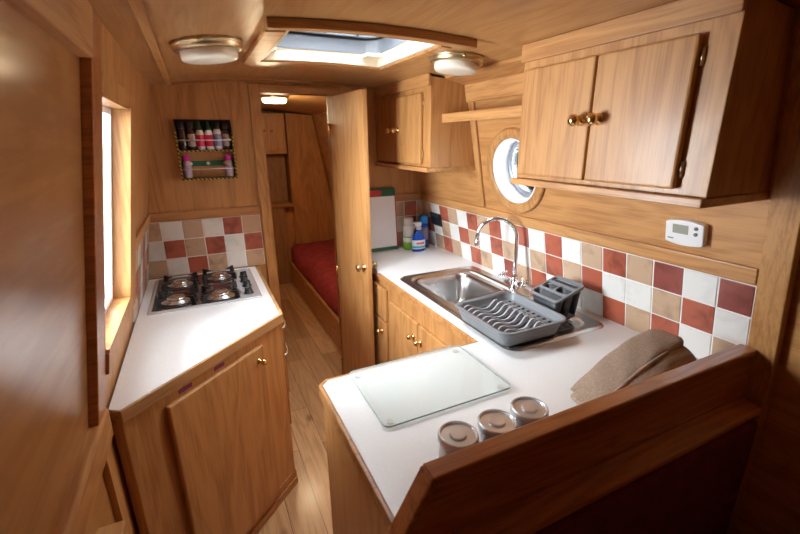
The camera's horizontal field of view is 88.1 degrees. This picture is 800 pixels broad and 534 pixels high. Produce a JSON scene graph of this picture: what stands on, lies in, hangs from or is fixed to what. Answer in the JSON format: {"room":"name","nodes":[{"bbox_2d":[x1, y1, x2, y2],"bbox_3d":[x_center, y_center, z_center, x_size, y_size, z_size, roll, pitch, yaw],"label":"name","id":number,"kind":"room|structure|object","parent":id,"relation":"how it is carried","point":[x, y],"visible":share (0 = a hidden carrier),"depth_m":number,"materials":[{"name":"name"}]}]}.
{"room":"ship interior","nodes":[
{"label":"ship interior","id":0,"kind":"room"},
{"bbox_2d":[0,0,148,533],"bbox_3d":[-1.040,0.158,1.670,0.263,1.880,6.300,-9,19,-24],"label":"wall","id":1,"kind":"structure","parent":0,"point":[44,423],"depth_m":0.68,"materials":[{"name":"brown wood"}]},
{"bbox_2d":[3,0,92,57],"bbox_3d":[-0.110,-0.151,-0.217,0.057,0.094,2.400,-9,19,-24],"label":"trim","id":2,"kind":"structure","parent":1,"relation":"attached to","point":[69,22],"depth_m":0.66,"materials":[{"name":"brown wood"}]},
{"bbox_2d":[50,408,113,533],"bbox_3d":[-0.256,0.736,0.027,0.050,0.090,2.485,-9,19,-24],"label":"trim","id":3,"kind":"structure","parent":1,"relation":"attached to","point":[75,511],"depth_m":0.88,"materials":[{"name":"brown wood"}]},
{"bbox_2d":[80,10,105,426],"bbox_3d":[-0.718,-0.059,0.958,0.202,0.950,0.105,-9,19,-24],"label":"trim","id":4,"kind":"structure","parent":1,"relation":"attached to","point":[90,68],"depth_m":0.93,"materials":[{"name":"brown wood"}]},
{"bbox_2d":[97,520,127,533],"bbox_3d":[-0.681,0.678,0.965,0.073,0.095,0.100,-9,19,-24],"label":"trim","id":5,"kind":"structure","parent":1,"relation":"attached to","point":[120,527],"depth_m":0.98,"materials":[{"name":"brown wood"}]},
{"bbox_2d":[102,71,135,374],"bbox_3d":[-0.889,-0.151,1.251,0.208,0.745,0.593,-9,19,-24],"label":"window","id":6,"kind":"structure","parent":1,"relation":"in","point":[118,111],"depth_m":1.36,"materials":[{"name":"brown wood"}]},
{"bbox_2d":[133,227,148,322],"bbox_3d":[-1.178,0.002,1.890,0.056,0.293,0.600,-9,19,-24],"label":"tile backsplash","id":7,"kind":"structure","parent":1,"relation":"attached to","point":[142,252],"depth_m":1.84,"materials":[{"name":"tile"}]},
{"bbox_2d":[136,214,149,249],"bbox_3d":[-1.146,-0.165,1.843,0.020,0.051,0.628,-9,19,-24],"label":"trim","id":8,"kind":"structure","parent":1,"relation":"attached to","point":[143,228],"depth_m":1.78,"materials":[{"name":"brown wood"}]},
{"bbox_2d":[148,82,428,371],"bbox_3d":[-0.574,-0.118,2.536,1.712,1.890,0.037,-9,19,-24],"label":"wall","id":9,"kind":"structure","parent":0,"point":[184,247],"depth_m":2.21,"materials":[{"name":"brown wood"}]},
{"bbox_2d":[149,206,260,222],"bbox_3d":[-1.043,-0.286,2.229,0.560,0.048,0.012,-9,19,-24],"label":"trim","id":10,"kind":"structure","parent":9,"relation":"attached to","point":[249,210],"depth_m":2.22,"materials":[{"name":"brown wood"}]},
{"bbox_2d":[173,119,237,180],"bbox_3d":[-0.996,-0.603,2.128,0.267,0.296,0.060,-9,19,-24],"label":"spice rack","id":11,"kind":"object","parent":9,"relation":"attached to","point":[202,122],"visible":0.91,"depth_m":2.13,"materials":[{"name":"black wood"}]},
{"bbox_2d":[176,122,187,149],"bbox_3d":[-1.089,-0.652,2.066,0.038,0.135,0.038,-9,19,-24],"label":"bottle","id":12,"kind":"object","parent":11,"relation":"on","point":[181,133],"visible":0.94,"depth_m":2.05,"materials":[{"name":"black glass"}]},
{"bbox_2d":[182,155,192,177],"bbox_3d":[-1.084,-0.511,2.111,0.038,0.112,0.038,-9,19,-24],"label":"bottle","id":13,"kind":"object","parent":11,"relation":"on","point":[186,159],"visible":1,"depth_m":2.10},
{"bbox_2d":[185,122,196,149],"bbox_3d":[-1.052,-0.658,2.083,0.038,0.135,0.038,-9,19,-24],"label":"bottle","id":14,"kind":"object","parent":11,"relation":"on","point":[190,132],"visible":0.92,"depth_m":2.07,"materials":[{"name":"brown glass"}]},
{"bbox_2d":[196,121,205,149],"bbox_3d":[-1.015,-0.667,2.099,0.038,0.142,0.038,-9,19,-24],"label":"bottle","id":15,"kind":"object","parent":11,"relation":"on","point":[201,145],"visible":0.94,"depth_m":2.09,"materials":[{"name":"white plastic"}]},
{"bbox_2d":[205,121,214,149],"bbox_3d":[-0.978,-0.672,2.115,0.038,0.142,0.038,-9,19,-24],"label":"bottle","id":16,"kind":"object","parent":11,"relation":"on","point":[208,133],"visible":0.98,"depth_m":2.11,"materials":[{"name":"white plastic"}]},
{"bbox_2d":[212,122,222,149],"bbox_3d":[-0.941,-0.675,2.134,0.038,0.135,0.038,-9,19,-24],"label":"bottle","id":17,"kind":"object","parent":11,"relation":"on","point":[216,125],"visible":0.96,"depth_m":2.12,"materials":[{"name":"white plastic"}]},
{"bbox_2d":[220,122,230,149],"bbox_3d":[-0.906,-0.680,2.150,0.038,0.135,0.038,-9,19,-24],"label":"bottle","id":18,"kind":"object","parent":11,"relation":"on","point":[224,125],"visible":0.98,"depth_m":2.14,"materials":[{"name":"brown glass"}]},
{"bbox_2d":[224,155,233,176],"bbox_3d":[-0.905,-0.538,2.193,0.038,0.112,0.038,-9,19,-24],"label":"bottle","id":19,"kind":"object","parent":11,"relation":"on","point":[228,163],"visible":0.94,"depth_m":2.18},
{"bbox_2d":[148,214,264,278],"bbox_3d":[-1.064,-0.118,2.272,0.596,0.293,0.006,-9,19,-24],"label":"tile backsplash","id":20,"kind":"structure","parent":9,"relation":"attached to","point":[184,246],"depth_m":2.26,"materials":[{"name":"tile"}]},
{"bbox_2d":[247,84,289,391],"bbox_3d":[-0.770,-0.074,2.455,0.057,1.858,0.070,-9,19,-24],"label":"trim","id":21,"kind":"structure","parent":9,"relation":"attached to","point":[253,89],"depth_m":2.31,"materials":[{"name":"brown wood"}]},
{"bbox_2d":[169,78,374,90],"bbox_3d":[-0.628,-0.981,2.225,1.090,0.057,0.015,-9,19,-24],"label":"trim","id":22,"kind":"structure","parent":9,"relation":"attached to","point":[237,79],"depth_m":2.18,"materials":[{"name":"brown wood"}]},
{"bbox_2d":[259,84,339,95],"bbox_3d":[-0.554,-0.976,2.290,0.443,0.042,0.070,-9,19,-24],"label":"trim","id":23,"kind":"structure","parent":9,"relation":"attached to","point":[263,88],"depth_m":2.26,"materials":[{"name":"brown wood"}]},
{"bbox_2d":[326,95,343,374],"bbox_3d":[-0.379,-0.114,2.640,0.055,1.816,0.070,-9,19,-24],"label":"trim","id":24,"kind":"structure","parent":9,"relation":"attached to","point":[329,95],"depth_m":2.58,"materials":[{"name":"brown wood"}]},
{"bbox_2d":[328,89,377,374],"bbox_3d":[-0.260,-0.049,2.424,0.127,1.793,0.441,-9,19,-24],"label":"door","id":25,"kind":"structure","parent":9,"relation":"in","point":[348,124],"depth_m":2.32,"materials":[{"name":"brown wood"}]},
{"bbox_2d":[395,193,420,201],"bbox_3d":[-0.098,-0.437,2.659,0.536,0.046,0.012,-9,19,-24],"label":"trim","id":26,"kind":"structure","parent":9,"relation":"attached to","point":[412,196],"depth_m":2.72,"materials":[{"name":"brown wood"}]},
{"bbox_2d":[396,200,421,246],"bbox_3d":[-0.094,-0.270,2.714,0.542,0.304,0.006,-9,19,-24],"label":"tile backsplash","id":27,"kind":"structure","parent":9,"relation":"attached to","point":[413,208],"depth_m":2.76,"materials":[{"name":"tile"}]},
{"bbox_2d":[257,282,342,533],"bbox_3d":[-0.303,0.967,2.316,1.940,0.060,6.350,-9,19,-24],"label":"floor","id":28,"kind":"structure","parent":0,"point":[313,357],"depth_m":2.47,"materials":[{"name":"brown wood"}]},
{"bbox_2d":[112,318,297,533],"bbox_3d":[-0.784,0.630,1.899,0.589,0.840,1.234,-9,19,-24],"label":"base cabinet","id":29,"kind":"object","parent":28,"relation":"on","point":[214,455],"visible":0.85,"depth_m":1.46,"materials":[{"name":"brown wood"}]},
{"bbox_2d":[108,266,283,422],"bbox_3d":[-0.804,0.212,1.759,0.550,0.040,1.245,-9,19,-24],"label":"countertop","id":30,"kind":"structure","parent":29,"relation":"on","point":[165,352],"depth_m":1.50,"materials":[{"name":"white laminate"}]},
{"bbox_2d":[147,265,261,315],"bbox_3d":[-0.955,0.086,2.029,0.466,0.044,0.498,-9,19,-24],"label":"gas hob","id":31,"kind":"object","parent":30,"relation":"in","point":[169,294],"visible":1,"depth_m":1.96,"materials":[{"name":"metal"}]},
{"bbox_2d":[280,318,291,423],"bbox_3d":[-0.647,0.415,2.184,0.050,0.560,0.590,-9,19,-24],"label":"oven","id":32,"kind":"object","parent":29,"relation":"in","point":[283,343],"depth_m":1.94,"materials":[{"name":"wood"}]},
{"bbox_2d":[262,113,295,284],"bbox_3d":[-1.525,-0.716,4.582,0.626,1.845,0.400,-9,19,-24],"label":"tall cabinet","id":33,"kind":"object","parent":28,"relation":"on","point":[273,123],"visible":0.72,"depth_m":4.60,"materials":[{"name":"brown wood"}]},
{"bbox_2d":[283,113,333,243],"bbox_3d":[-1.061,-0.810,4.857,0.455,1.855,0.279,-9,19,-24],"label":"wall panel","id":34,"kind":"object","parent":28,"relation":"on","point":[307,184],"visible":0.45,"depth_m":4.67,"materials":[{"name":"brown wood"}]},
{"bbox_2d":[289,239,340,350],"bbox_3d":[-0.557,0.195,3.969,0.576,0.446,2.205,-9,19,-24],"label":"bed","id":35,"kind":"object","parent":28,"relation":"on","point":[313,266],"visible":0.41,"depth_m":3.94,"materials":[{"name":"red fabric"}]},
{"bbox_2d":[373,274,465,365],"bbox_3d":[0.304,0.538,2.155,0.604,0.844,1.030,-9,19,-24],"label":"base cabinet","id":36,"kind":"object","parent":28,"relation":"on","point":[402,330],"visible":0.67,"depth_m":2.09,"materials":[{"name":"brown wood"}]},
{"bbox_2d":[319,243,698,531],"bbox_3d":[0.093,0.175,1.845,1.160,0.036,1.898,-9,19,-24],"label":"countertop","id":37,"kind":"structure","parent":36,"relation":"on","point":[388,461],"depth_m":1.22,"materials":[{"name":"white laminate"}]},
{"bbox_2d":[370,188,397,251],"bbox_3d":[-0.150,-0.297,2.643,0.280,0.399,0.048,-9,19,-24],"label":"board","id":38,"kind":"object","parent":37,"relation":"on","point":[383,216],"visible":0.59,"depth_m":2.66,"materials":[{"name":"white plastic"}]},
{"bbox_2d":[403,217,413,249],"bbox_3d":[0.056,-0.222,2.716,0.071,0.208,0.071,-9,19,-24],"label":"bottle","id":39,"kind":"object","parent":37,"relation":"on","point":[408,232],"visible":0.89,"depth_m":2.69,"materials":[{"name":"white plastic"}]},
{"bbox_2d":[412,221,424,251],"bbox_3d":[0.120,-0.198,2.668,0.094,0.190,0.058,-9,19,-24],"label":"bottle","id":40,"kind":"object","parent":37,"relation":"on","point":[418,240],"visible":1,"depth_m":2.65,"materials":[{"name":"blue plastic"}]},
{"bbox_2d":[419,214,427,247],"bbox_3d":[0.157,-0.241,2.761,0.062,0.216,0.062,-9,19,-24],"label":"bottle","id":41,"kind":"object","parent":37,"relation":"on","point":[423,218],"visible":0.73,"depth_m":2.73,"materials":[{"name":"blue plastic"}]},
{"bbox_2d":[349,345,509,427],"bbox_3d":[0.082,0.339,1.234,0.401,0.010,0.288,-9,19,-24],"label":"chopping board","id":42,"kind":"object","parent":37,"relation":"on","point":[500,386],"visible":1,"depth_m":1.20,"materials":[{"name":"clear glass"}]},
{"bbox_2d":[438,421,478,456],"bbox_3d":[0.124,0.399,0.890,0.087,0.098,0.087,-9,19,-24],"label":"storage jar","id":43,"kind":"object","parent":37,"relation":"on","point":[453,436],"visible":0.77,"depth_m":0.87,"materials":[{"name":"metal"}]},
{"bbox_2d":[477,409,516,441],"bbox_3d":[0.215,0.386,0.928,0.087,0.098,0.087,-9,19,-24],"label":"storage jar","id":44,"kind":"object","parent":37,"relation":"on","point":[491,423],"visible":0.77,"depth_m":0.91,"materials":[{"name":"metal"}]},
{"bbox_2d":[474,216,528,289],"bbox_3d":[0.496,-0.069,1.959,0.269,0.344,0.126,10,20,31],"label":"mixer tap","id":45,"kind":"object","parent":37,"relation":"on","point":[514,284],"visible":1,"depth_m":1.93,"materials":[{"name":"silver metal"}]},
{"bbox_2d":[400,266,603,350],"bbox_3d":[0.395,0.212,1.900,0.475,0.160,0.903,-9,19,-24],"label":"sink","id":46,"kind":"object","parent":37,"relation":"in","point":[445,288],"visible":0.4,"depth_m":2.08,"materials":[{"name":"silver metal"}]},
{"bbox_2d":[455,291,565,345],"bbox_3d":[0.405,0.193,1.560,0.300,0.075,0.333,-9,19,-24],"label":"dish rack","id":47,"kind":"object","parent":46,"relation":"on","point":[510,319],"visible":1,"depth_m":1.54,"materials":[{"name":"grey plastic"}]},
{"bbox_2d":[531,276,583,319],"bbox_3d":[0.621,0.128,1.651,0.146,0.140,0.150,-9,19,-24],"label":"caddy","id":48,"kind":"object","parent":46,"relation":"on","point":[555,294],"visible":0.86,"depth_m":1.63,"materials":[{"name":"grey plastic"}]},
{"bbox_2d":[566,313,574,319],"bbox_3d":[0.622,0.189,1.670,0.120,0.014,0.124,-9,19,-24],"label":"drip tray","id":49,"kind":"object","parent":48,"relation":"on","point":[568,315],"depth_m":1.63,"materials":[{"name":"silver metal"}]},
{"bbox_2d":[510,396,548,427],"bbox_3d":[0.301,0.371,0.974,0.087,0.098,0.087,-9,19,-24],"label":"storage jar","id":50,"kind":"object","parent":37,"relation":"on","point":[526,410],"visible":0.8,"depth_m":0.95,"materials":[{"name":"metal"}]},
{"bbox_2d":[570,329,696,403],"bbox_3d":[0.656,0.290,1.154,0.363,0.139,0.148,-9,19,-24],"label":"towel","id":51,"kind":"object","parent":37,"relation":"on","point":[650,353],"visible":0.7,"depth_m":1.15,"materials":[{"name":"beige fabric"}]},
{"bbox_2d":[323,344,761,533],"bbox_3d":[0.404,0.718,1.316,1.150,0.992,0.617,-9,19,-24],"label":"base cabinet","id":52,"kind":"object","parent":28,"relation":"on","point":[525,479],"visible":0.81,"depth_m":0.94,"materials":[{"name":"brown wood"}]},
{"bbox_2d":[88,0,799,114],"bbox_3d":[-0.344,-0.839,1.736,1.560,0.106,6.370,-9,19,-24],"label":"ceiling","id":53,"kind":"structure","parent":0,"point":[501,28],"depth_m":1.11,"materials":[{"name":"brown wood"}]},
{"bbox_2d":[127,0,170,84],"bbox_3d":[-0.307,-0.396,0.387,0.023,0.014,3.740,-9,19,-24],"label":"trim","id":54,"kind":"structure","parent":53,"relation":"attached to","point":[137,7],"depth_m":1.05,"materials":[{"name":"brown wood"}]},
{"bbox_2d":[169,35,242,64],"bbox_3d":[-0.593,-0.668,1.277,0.212,0.070,0.216,-9,19,-24],"label":"ceiling light","id":55,"kind":"object","parent":53,"relation":"attached to","point":[196,49],"visible":1,"depth_m":1.22,"materials":[{"name":"white glass"}]},
{"bbox_2d":[179,46,237,64],"bbox_3d":[-0.591,-0.661,1.282,0.169,0.054,0.168,-9,19,-24],"label":"diffuser","id":56,"kind":"object","parent":55,"relation":"attached to","point":[198,55],"depth_m":1.23,"materials":[{"name":"white glass"}]},
{"bbox_2d":[260,94,288,102],"bbox_3d":[-0.910,-1.218,2.998,0.212,0.054,0.216,-9,19,-24],"label":"ceiling light","id":57,"kind":"object","parent":53,"relation":"attached to","point":[266,98],"visible":0.95,"depth_m":2.93,"materials":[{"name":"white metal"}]},
{"bbox_2d":[262,98,285,102],"bbox_3d":[-0.911,-1.212,3.002,0.168,0.040,0.168,-9,19,-24],"label":"diffuser","id":58,"kind":"object","parent":57,"relation":"attached to","point":[266,100],"depth_m":2.94,"materials":[{"name":"white plastic"}]},
{"bbox_2d":[243,17,476,71],"bbox_3d":[-0.193,-0.819,1.467,0.655,0.149,0.675,-9,19,-24],"label":"window","id":59,"kind":"structure","parent":53,"relation":"attached to","point":[283,40],"depth_m":1.62,"materials":[{"name":"brown wood"}]},
{"bbox_2d":[429,50,484,75],"bbox_3d":[0.218,-0.776,1.583,0.212,0.068,0.216,-9,19,-24],"label":"ceiling light","id":60,"kind":"object","parent":53,"relation":"attached to","point":[448,62],"visible":0.99,"depth_m":1.52,"materials":[{"name":"white glass"}]},
{"bbox_2d":[434,59,477,75],"bbox_3d":[0.215,-0.769,1.586,0.169,0.052,0.168,-9,19,-24],"label":"diffuser","id":61,"kind":"object","parent":60,"relation":"attached to","point":[453,67],"depth_m":1.53,"materials":[{"name":"white glass"}]},
{"bbox_2d":[312,8,799,533],"bbox_3d":[0.416,-0.062,2.337,0.269,1.880,6.300,-9,19,-24],"label":"wall","id":62,"kind":"structure","parent":0,"point":[712,313],"depth_m":1.39,"materials":[{"name":"brown wood"}]},
{"bbox_2d":[375,73,474,172],"bbox_3d":[0.096,-0.774,2.281,0.332,0.445,0.656,-9,19,-24],"label":"upper cabinet","id":63,"kind":"object","parent":62,"relation":"attached to","point":[412,135],"visible":0.99,"depth_m":2.06,"materials":[{"name":"brown wood"}]},
{"bbox_2d":[430,212,442,226],"bbox_3d":[0.233,-0.308,2.669,0.024,0.083,0.130,-9,19,-24],"label":"wall socket","id":64,"kind":"object","parent":62,"relation":"attached to","point":[436,219],"visible":1,"depth_m":2.66,"materials":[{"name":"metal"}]},
{"bbox_2d":[436,217,440,225],"bbox_3d":[0.246,-0.291,2.642,0.010,0.049,0.052,-9,19,-24],"label":"outlet","id":65,"kind":"object","parent":64,"relation":"attached to","point":[438,219],"depth_m":2.64,"materials":[{"name":"black plastic"}]},
{"bbox_2d":[469,102,485,206],"bbox_3d":[0.390,-0.551,2.073,0.107,0.508,0.035,-9,19,-24],"label":"trim","id":66,"kind":"structure","parent":62,"relation":"attached to","point":[471,104],"depth_m":2.07,"materials":[{"name":"brown wood"}]},
{"bbox_2d":[442,105,521,122],"bbox_3d":[0.401,-0.639,1.741,0.151,0.040,0.616,-9,19,-24],"label":"shelf","id":67,"kind":"object","parent":62,"relation":"attached to","point":[511,111],"visible":0.56,"depth_m":1.69,"materials":[{"name":"brown wood"}]},
{"bbox_2d":[445,56,524,84],"bbox_3d":[0.396,-0.799,1.691,0.125,0.039,0.610,-9,19,-24],"label":"trim","id":68,"kind":"structure","parent":62,"relation":"attached to","point":[513,66],"depth_m":1.68,"materials":[{"name":"brown wood"}]},
{"bbox_2d":[464,73,523,101],"bbox_3d":[0.453,-0.761,1.725,0.030,0.093,0.620,-9,19,-24],"label":"trim","id":69,"kind":"structure","parent":62,"relation":"attached to","point":[508,86],"depth_m":1.79,"materials":[{"name":"brown wood"}]},
{"bbox_2d":[487,128,544,212],"bbox_3d":[0.549,-0.435,1.881,0.166,0.377,0.384,-9,19,-24],"label":"window","id":70,"kind":"structure","parent":62,"relation":"in","point":[502,157],"depth_m":1.96,"materials":[{"name":"brown wood"}]},
{"bbox_2d":[420,193,758,284],"bbox_3d":[0.555,-0.223,1.948,0.020,0.046,1.916,-9,19,-24],"label":"trim","id":71,"kind":"structure","parent":62,"relation":"attached to","point":[738,272],"depth_m":1.46,"materials":[{"name":"brown wood"}]},
{"bbox_2d":[422,201,756,358],"bbox_3d":[0.590,-0.058,2.015,0.062,0.299,1.915,-9,19,-24],"label":"tile backsplash","id":72,"kind":"structure","parent":62,"relation":"attached to","point":[712,314],"depth_m":1.54,"materials":[{"name":"tile"}]},
{"bbox_2d":[511,0,795,208],"bbox_3d":[0.645,-0.444,1.191,0.332,0.445,0.642,-9,19,-24],"label":"upper cabinet","id":73,"kind":"object","parent":62,"relation":"attached to","point":[678,103],"visible":1,"depth_m":0.99,"materials":[{"name":"brown wood"}]},
{"bbox_2d":[665,218,708,246],"bbox_3d":[0.865,-0.104,1.252,0.038,0.082,0.112,-9,19,-24],"label":"thermostat","id":74,"kind":"object","parent":62,"relation":"attached to","point":[681,231],"visible":1,"depth_m":1.24,"materials":[{"name":"white plastic"}]},
{"bbox_2d":[727,10,799,533],"bbox_3d":[0.973,0.306,1.167,0.216,1.855,0.068,-9,19,-24],"label":"trim","id":75,"kind":"structure","parent":62,"relation":"attached to","point":[780,255],"depth_m":1.07,"materials":[{"name":"brown wood"}]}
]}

